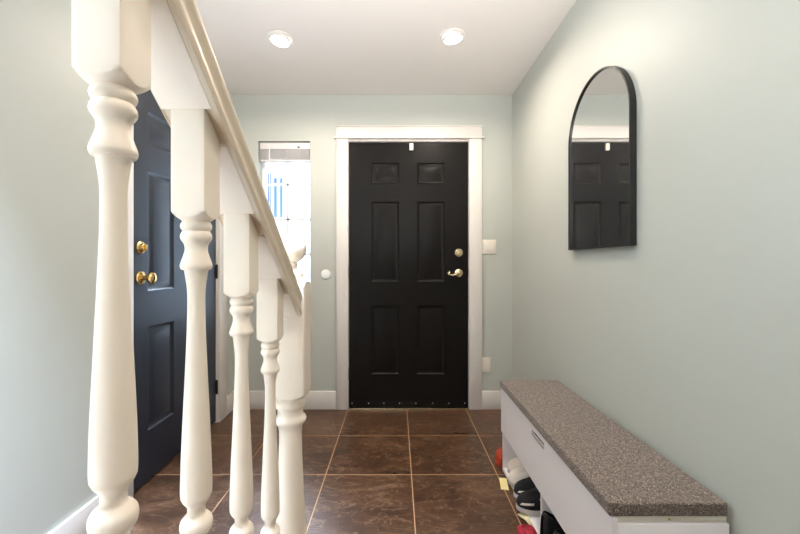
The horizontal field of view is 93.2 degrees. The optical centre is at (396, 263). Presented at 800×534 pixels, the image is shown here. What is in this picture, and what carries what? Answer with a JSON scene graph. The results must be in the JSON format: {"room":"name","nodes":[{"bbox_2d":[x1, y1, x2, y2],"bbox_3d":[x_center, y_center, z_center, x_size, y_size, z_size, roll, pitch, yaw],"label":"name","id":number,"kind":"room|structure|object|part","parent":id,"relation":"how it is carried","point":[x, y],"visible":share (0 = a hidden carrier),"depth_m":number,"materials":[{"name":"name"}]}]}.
{"room":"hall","nodes":[
{"label":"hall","id":0,"kind":"room"},
{"bbox_2d":[0,0,232,533],"bbox_3d":[-1.325,-1.385,-0.246,0.120,5.000,6.308,0,0,0],"label":"wall","id":1,"kind":"structure","parent":0,"point":[49,184],"depth_m":1.36,"materials":[{"name":"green paint"}]},
{"bbox_2d":[48,391,233,533],"bbox_3d":[-1.258,1.045,1.944,0.014,0.140,1.928,0,0,0],"label":"baseboard","id":2,"kind":"structure","parent":1,"relation":"attached to","point":[76,523],"depth_m":1.50,"materials":[{"name":"white paint"}]},
{"bbox_2d":[134,90,217,491],"bbox_3d":[-1.251,0.087,2.232,0.110,2.032,0.862,0,0,0],"label":"door","id":3,"kind":"structure","parent":1,"relation":"in","point":[160,289],"depth_m":2.02,"materials":[{"name":"blue paint"}]},
{"bbox_3d":[-1.234,0.069,1.872,0.074,0.068,0.068,0,0,0],"label":"knob","id":4,"kind":"part","parent":3,"relation":"part of","materials":[{"name":"gold metal"}]},
{"bbox_2d":[128,124,226,497],"bbox_3d":[-1.250,0.033,2.233,0.030,2.165,1.097,0,0,0],"label":"trim","id":5,"kind":"structure","parent":1,"relation":"attached to","point":[222,298],"depth_m":2.66,"materials":[{"name":"white paint"}]},
{"bbox_2d":[214,218,217,422],"bbox_3d":[-1.324,0.081,2.225,0.122,2.068,0.885,0,0,0],"label":"trim","id":6,"kind":"structure","parent":1,"relation":"attached to","point":[216,218],"depth_m":2.65,"materials":[{"name":"white paint"}]},
{"bbox_2d":[130,409,527,533],"bbox_3d":[-0.190,1.165,-0.221,2.390,0.100,6.598,0,0,0],"label":"floor","id":7,"kind":"structure","parent":0,"point":[365,471],"depth_m":1.97,"materials":[{"name":"tile"}]},
{"bbox_2d":[276,232,310,533],"bbox_3d":[-0.275,0.517,0.973,0.089,1.196,0.091,0,0,0],"label":"newel post","id":8,"kind":"object","parent":7,"relation":"on","point":[293,380],"visible":0.8,"depth_m":0.94,"materials":[{"name":"beige paint"}]},
{"bbox_2d":[150,0,301,316],"bbox_3d":[-0.274,-0.531,0.117,0.081,1.327,1.634,0,0,0],"label":"handrail","id":9,"kind":"object","parent":8,"relation":"attached to","point":[186,73],"visible":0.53,"depth_m":0.50,"materials":[{"name":"beige paint"}]},
{"bbox_2d":[495,447,501,466],"bbox_3d":[0.676,1.011,2.105,0.263,0.208,0.098,0,0,0],"label":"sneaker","id":10,"kind":"object","parent":7,"relation":"on","point":[498,455],"visible":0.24,"depth_m":2.08,"materials":[{"name":"orange"}]},
{"bbox_2d":[499,478,508,489],"bbox_3d":[0.542,1.114,1.917,0.038,0.001,0.104,0,0,10],"label":"paper slip","id":11,"kind":"object","parent":7,"relation":"on","point":[503,481],"visible":1,"depth_m":1.91,"materials":[{"name":"yellow paper"}]},
{"bbox_2d":[517,512,530,524],"bbox_3d":[0.560,1.103,1.640,0.046,0.021,0.085,0,0,-25],"label":"tag","id":12,"kind":"object","parent":7,"relation":"on","point":[522,515],"visible":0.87,"depth_m":1.64,"materials":[{"name":"beige paper"}]},
{"bbox_2d":[517,524,536,533],"bbox_3d":[0.530,1.090,1.503,0.098,0.051,0.140,0,0,0],"label":"shoe","id":13,"kind":"object","parent":7,"relation":"on","point":[523,528],"visible":1,"depth_m":1.53,"materials":[{"name":"red fabric"}]},
{"bbox_2d":[501,388,728,533],"bbox_3d":[0.716,0.888,1.516,0.309,0.453,1.054,0,0,0],"label":"storage bench","id":14,"kind":"object","parent":7,"relation":"on","point":[563,495],"visible":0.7,"depth_m":1.28,"materials":[{"name":"white laminate"}]},
{"bbox_3d":[0.720,0.898,2.035,0.300,0.434,0.016,0,0,0],"label":"panel","id":15,"kind":"part","parent":14,"relation":"part of","materials":[{"name":"white laminate"}]},
{"bbox_2d":[507,457,522,472],"bbox_3d":[0.716,1.010,1.976,0.275,0.164,0.098,0,0,0],"label":"sneaker","id":16,"kind":"object","parent":14,"relation":"on","point":[514,463],"visible":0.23,"depth_m":1.96,"materials":[{"name":"beige fabric"}]},
{"bbox_2d":[508,466,529,486],"bbox_3d":[0.690,1.012,1.877,0.275,0.161,0.098,0,0,0],"label":"sneaker","id":17,"kind":"object","parent":14,"relation":"on","point":[519,473],"visible":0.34,"depth_m":1.85,"materials":[{"name":"white fabric"}]},
{"bbox_2d":[503,468,539,533],"bbox_3d":[0.717,1.102,1.516,0.294,0.018,1.022,0,0,0],"label":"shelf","id":18,"kind":"object","parent":14,"relation":"attached to","point":[535,520],"depth_m":1.61,"materials":[{"name":"white laminate"}]},
{"bbox_2d":[513,477,535,497],"bbox_3d":[0.691,1.007,1.774,0.288,0.171,0.100,0,0,-1],"label":"sneaker","id":19,"kind":"object","parent":14,"relation":"on","point":[524,484],"visible":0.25,"depth_m":1.75,"materials":[{"name":"black fabric"}]},
{"bbox_2d":[516,487,539,515],"bbox_3d":[0.675,1.007,1.679,0.288,0.171,0.100,0,0,2],"label":"sneaker","id":20,"kind":"object","parent":14,"relation":"on","point":[528,501],"visible":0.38,"depth_m":1.65,"materials":[{"name":"black fabric"}]},
{"bbox_2d":[540,511,564,533],"bbox_3d":[0.695,1.003,1.447,0.283,0.179,0.098,0,0,0],"label":"boot","id":21,"kind":"object","parent":14,"relation":"on","point":[549,523],"visible":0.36,"depth_m":1.43,"materials":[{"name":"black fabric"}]},
{"bbox_2d":[553,529,564,533],"bbox_3d":[0.699,1.003,1.347,0.283,0.179,0.098,0,0,-1],"label":"boot","id":22,"kind":"object","parent":14,"relation":"on","point":[557,531],"visible":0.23,"depth_m":1.35,"materials":[{"name":"black fabric"}]},
{"bbox_3d":[0.570,0.782,1.516,0.014,0.235,1.054,0,0,0],"label":"flap door","id":23,"kind":"part","parent":14,"relation":"part of","materials":[{"name":"white laminate"}]},
{"bbox_2d":[500,380,726,515],"bbox_3d":[0.711,0.644,1.516,0.312,0.036,1.055,0,0,0],"label":"bench cushion","id":24,"kind":"object","parent":14,"relation":"on","point":[624,475],"visible":1,"depth_m":1.22,"materials":[{"name":"fabric"}]},
{"bbox_3d":[0.722,0.670,1.517,0.288,0.016,1.048,0,0,0],"label":"lid","id":25,"kind":"part","parent":14,"relation":"part of","materials":[{"name":"beige laminate"}]},
{"bbox_3d":[0.724,0.898,0.997,0.292,0.434,0.016,0,0,0],"label":"panel","id":26,"kind":"part","parent":14,"relation":"part of","materials":[{"name":"white laminate"}]},
{"bbox_3d":[-0.755,-0.215,-0.751,1.016,2.660,3.483,0,0,0],"label":"staircase","id":27,"kind":"structure","parent":7,"relation":"on","visible":0},
{"bbox_2d":[72,0,150,533],"bbox_3d":[-0.276,0.076,0.368,0.045,0.806,0.045,0,0,0],"label":"baluster","id":28,"kind":"object","parent":27,"relation":"on","point":[111,39],"visible":1,"depth_m":0.35,"materials":[{"name":"beige paint"}]},
{"bbox_2d":[171,109,219,533],"bbox_3d":[-0.276,0.187,0.521,0.045,0.806,0.045,0,0,0],"label":"baluster","id":29,"kind":"object","parent":27,"relation":"on","point":[195,144],"visible":1,"depth_m":0.51,"materials":[{"name":"beige paint"}]},
{"bbox_2d":[224,214,257,533],"bbox_3d":[-0.277,0.306,0.674,0.045,0.806,0.045,0,0,0],"label":"baluster","id":30,"kind":"object","parent":27,"relation":"on","point":[240,230],"visible":1,"depth_m":0.66,"materials":[{"name":"beige paint"}]},
{"bbox_2d":[257,279,282,533],"bbox_3d":[-0.277,0.415,0.827,0.045,0.806,0.045,0,0,0],"label":"baluster","id":31,"kind":"object","parent":27,"relation":"on","point":[270,291],"visible":1,"depth_m":0.81,"materials":[{"name":"beige paint"}]},
{"bbox_2d":[233,95,511,390],"bbox_3d":[-0.190,-0.217,2.993,2.390,2.665,0.170,0,0,0],"label":"wall","id":32,"kind":"structure","parent":0,"point":[312,119],"depth_m":2.91,"materials":[{"name":"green paint"}]},
{"bbox_2d":[262,163,309,254],"bbox_3d":[-0.869,-0.243,2.970,0.400,1.407,0.147,0,0,0],"label":"window","id":33,"kind":"structure","parent":32,"relation":"in","point":[265,184],"depth_m":3.01,"materials":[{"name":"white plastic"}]},
{"bbox_3d":[-0.869,-0.243,3.018,0.400,1.407,0.050,0,0,0],"label":"frame","id":34,"kind":"part","parent":33,"relation":"part of","materials":[{"name":"white plastic"}]},
{"bbox_2d":[260,143,309,231],"bbox_3d":[-0.869,-0.570,2.948,0.388,0.746,0.058,0,0,0],"label":"blind","id":35,"kind":"object","parent":33,"relation":"attached to","point":[299,153],"visible":0.86,"depth_m":2.93,"materials":[{"name":"white"}]},
{"bbox_3d":[-0.869,-0.803,2.953,0.382,0.016,0.046,0,0,0],"label":"rail","id":36,"kind":"part","parent":35,"relation":"part of","materials":[{"name":"white plastic"}]},
{"bbox_3d":[-0.754,-0.547,2.926,0.005,0.700,0.004,0,0,0],"label":"pull cord","id":37,"kind":"part","parent":35,"relation":"part of","materials":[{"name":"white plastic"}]},
{"bbox_2d":[321,269,330,278],"bbox_3d":[-0.546,0.080,2.902,0.076,0.076,0.012,0,0,0],"label":"disc","id":38,"kind":"object","parent":32,"relation":"attached to","point":[325,274],"visible":1,"depth_m":2.90,"materials":[{"name":"white plastic"}]},
{"bbox_2d":[249,391,500,408],"bbox_3d":[-0.183,1.045,2.901,2.136,0.140,0.014,0,0,0],"label":"baseboard","id":39,"kind":"structure","parent":32,"relation":"attached to","point":[314,399],"depth_m":2.89,"materials":[{"name":"white paint"}]},
{"bbox_2d":[349,143,467,406],"bbox_3d":[0.086,0.084,2.906,0.937,2.041,0.097,0,0,0],"label":"door","id":40,"kind":"structure","parent":32,"relation":"in","point":[408,210],"depth_m":2.92,"materials":[{"name":"black paint"}]},
{"bbox_2d":[409,143,412,150],"bbox_3d":[0.111,-0.902,2.912,0.030,0.055,0.016,0,0,0],"label":"sensor","id":41,"kind":"object","parent":40,"relation":"attached to","point":[410,144],"visible":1,"depth_m":2.90,"materials":[{"name":"beige plastic"}]},
{"bbox_3d":[0.428,0.072,2.868,0.098,0.043,0.022,0,0,-5],"label":"lever","id":42,"kind":"part","parent":40,"relation":"part of","materials":[{"name":"gold metal"}]},
{"bbox_3d":[0.475,0.069,2.891,0.066,0.066,0.058,0,0,0],"label":"lever handle","id":43,"kind":"part","parent":40,"relation":"part of","materials":[{"name":"gold metal"}]},
{"bbox_2d":[348,407,468,409],"bbox_3d":[0.089,1.110,2.983,0.923,0.010,0.190,0,0,0],"label":"threshold","id":44,"kind":"object","parent":32,"relation":"attached to","point":[349,408],"depth_m":2.89,"materials":[{"name":"gold metal"}]},
{"bbox_2d":[334,125,483,409],"bbox_3d":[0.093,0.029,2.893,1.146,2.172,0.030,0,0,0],"label":"trim","id":45,"kind":"structure","parent":32,"relation":"attached to","point":[473,133],"depth_m":2.89,"materials":[{"name":"white paint"}]},
{"bbox_2d":[482,357,489,371],"bbox_3d":[0.684,0.774,2.904,0.068,0.117,0.008,0,0,0],"label":"wall plate","id":46,"kind":"object","parent":32,"relation":"attached to","point":[485,360],"visible":1,"depth_m":2.90,"materials":[{"name":"beige plastic"}]},
{"bbox_2d":[482,240,495,253],"bbox_3d":[0.708,-0.132,2.902,0.107,0.110,0.011,0,0,0],"label":"light switch","id":47,"kind":"object","parent":32,"relation":"attached to","point":[488,246],"visible":1,"depth_m":2.90,"materials":[{"name":"beige plastic"}]},
{"bbox_2d":[195,0,575,94],"bbox_3d":[-0.190,-1.425,-0.246,2.150,0.250,6.308,0,0,0],"label":"ceiling","id":48,"kind":"structure","parent":0,"point":[338,47],"depth_m":2.25,"materials":[{"name":"white paint"}]},
{"bbox_2d":[266,30,292,47],"bbox_3d":[-0.673,-1.288,2.174,0.148,0.037,0.148,0,0,0],"label":"recessed light","id":49,"kind":"object","parent":48,"relation":"in","point":[279,38],"visible":1,"depth_m":2.15,"materials":[{"name":"white paint"}]},
{"bbox_2d":[440,28,465,44],"bbox_3d":[0.319,-1.288,2.155,0.148,0.037,0.148,0,0,0],"label":"recessed light","id":50,"kind":"object","parent":48,"relation":"in","point":[457,35],"visible":1,"depth_m":2.13,"materials":[{"name":"white paint"}]},
{"bbox_2d":[512,0,799,533],"bbox_3d":[0.945,-0.217,-0.246,0.120,2.665,6.308,0,0,0],"label":"wall","id":51,"kind":"structure","parent":0,"point":[686,337],"depth_m":1.16,"materials":[{"name":"green paint"}]},
{"bbox_2d":[568,66,636,249],"bbox_3d":[0.872,-0.449,1.645,0.025,0.760,0.503,0,0,0],"label":"wall mirror","id":52,"kind":"object","parent":51,"relation":"attached to","point":[602,142],"visible":1,"depth_m":1.58,"materials":[{"name":"black mirror"}]},
{"label":"outside","id":53,"kind":"structure","parent":0,"visible":0},
{"bbox_3d":[0.000,1.265,9.539,28.000,0.200,12.922,0,0,0],"label":"ground","id":54,"kind":"structure","parent":53,"visible":0},
{"bbox_2d":[268,163,309,281],"bbox_3d":[-2.350,-0.885,7.900,7.100,4.100,3.800,0,0,0],"label":"house","id":55,"kind":"structure","parent":54,"relation":"on","point":[278,171],"depth_m":6.40,"materials":[{"name":"white"}]},
{"bbox_3d":[-2.152,-1.145,6.335,0.068,0.720,0.010,0,0,0],"label":"pane","id":56,"kind":"part","parent":55,"relation":"part of","materials":[{"name":"blue"}]},
{"bbox_3d":[-2.038,-1.110,6.335,0.042,0.650,0.010,0,0,0],"label":"pane","id":57,"kind":"part","parent":55,"relation":"part of","materials":[{"name":"blue glass"}]},
{"bbox_3d":[-1.941,-1.110,6.335,0.034,0.650,0.010,0,0,0],"label":"pane","id":58,"kind":"part","parent":55,"relation":"part of","materials":[{"name":"blue"}]}
]}

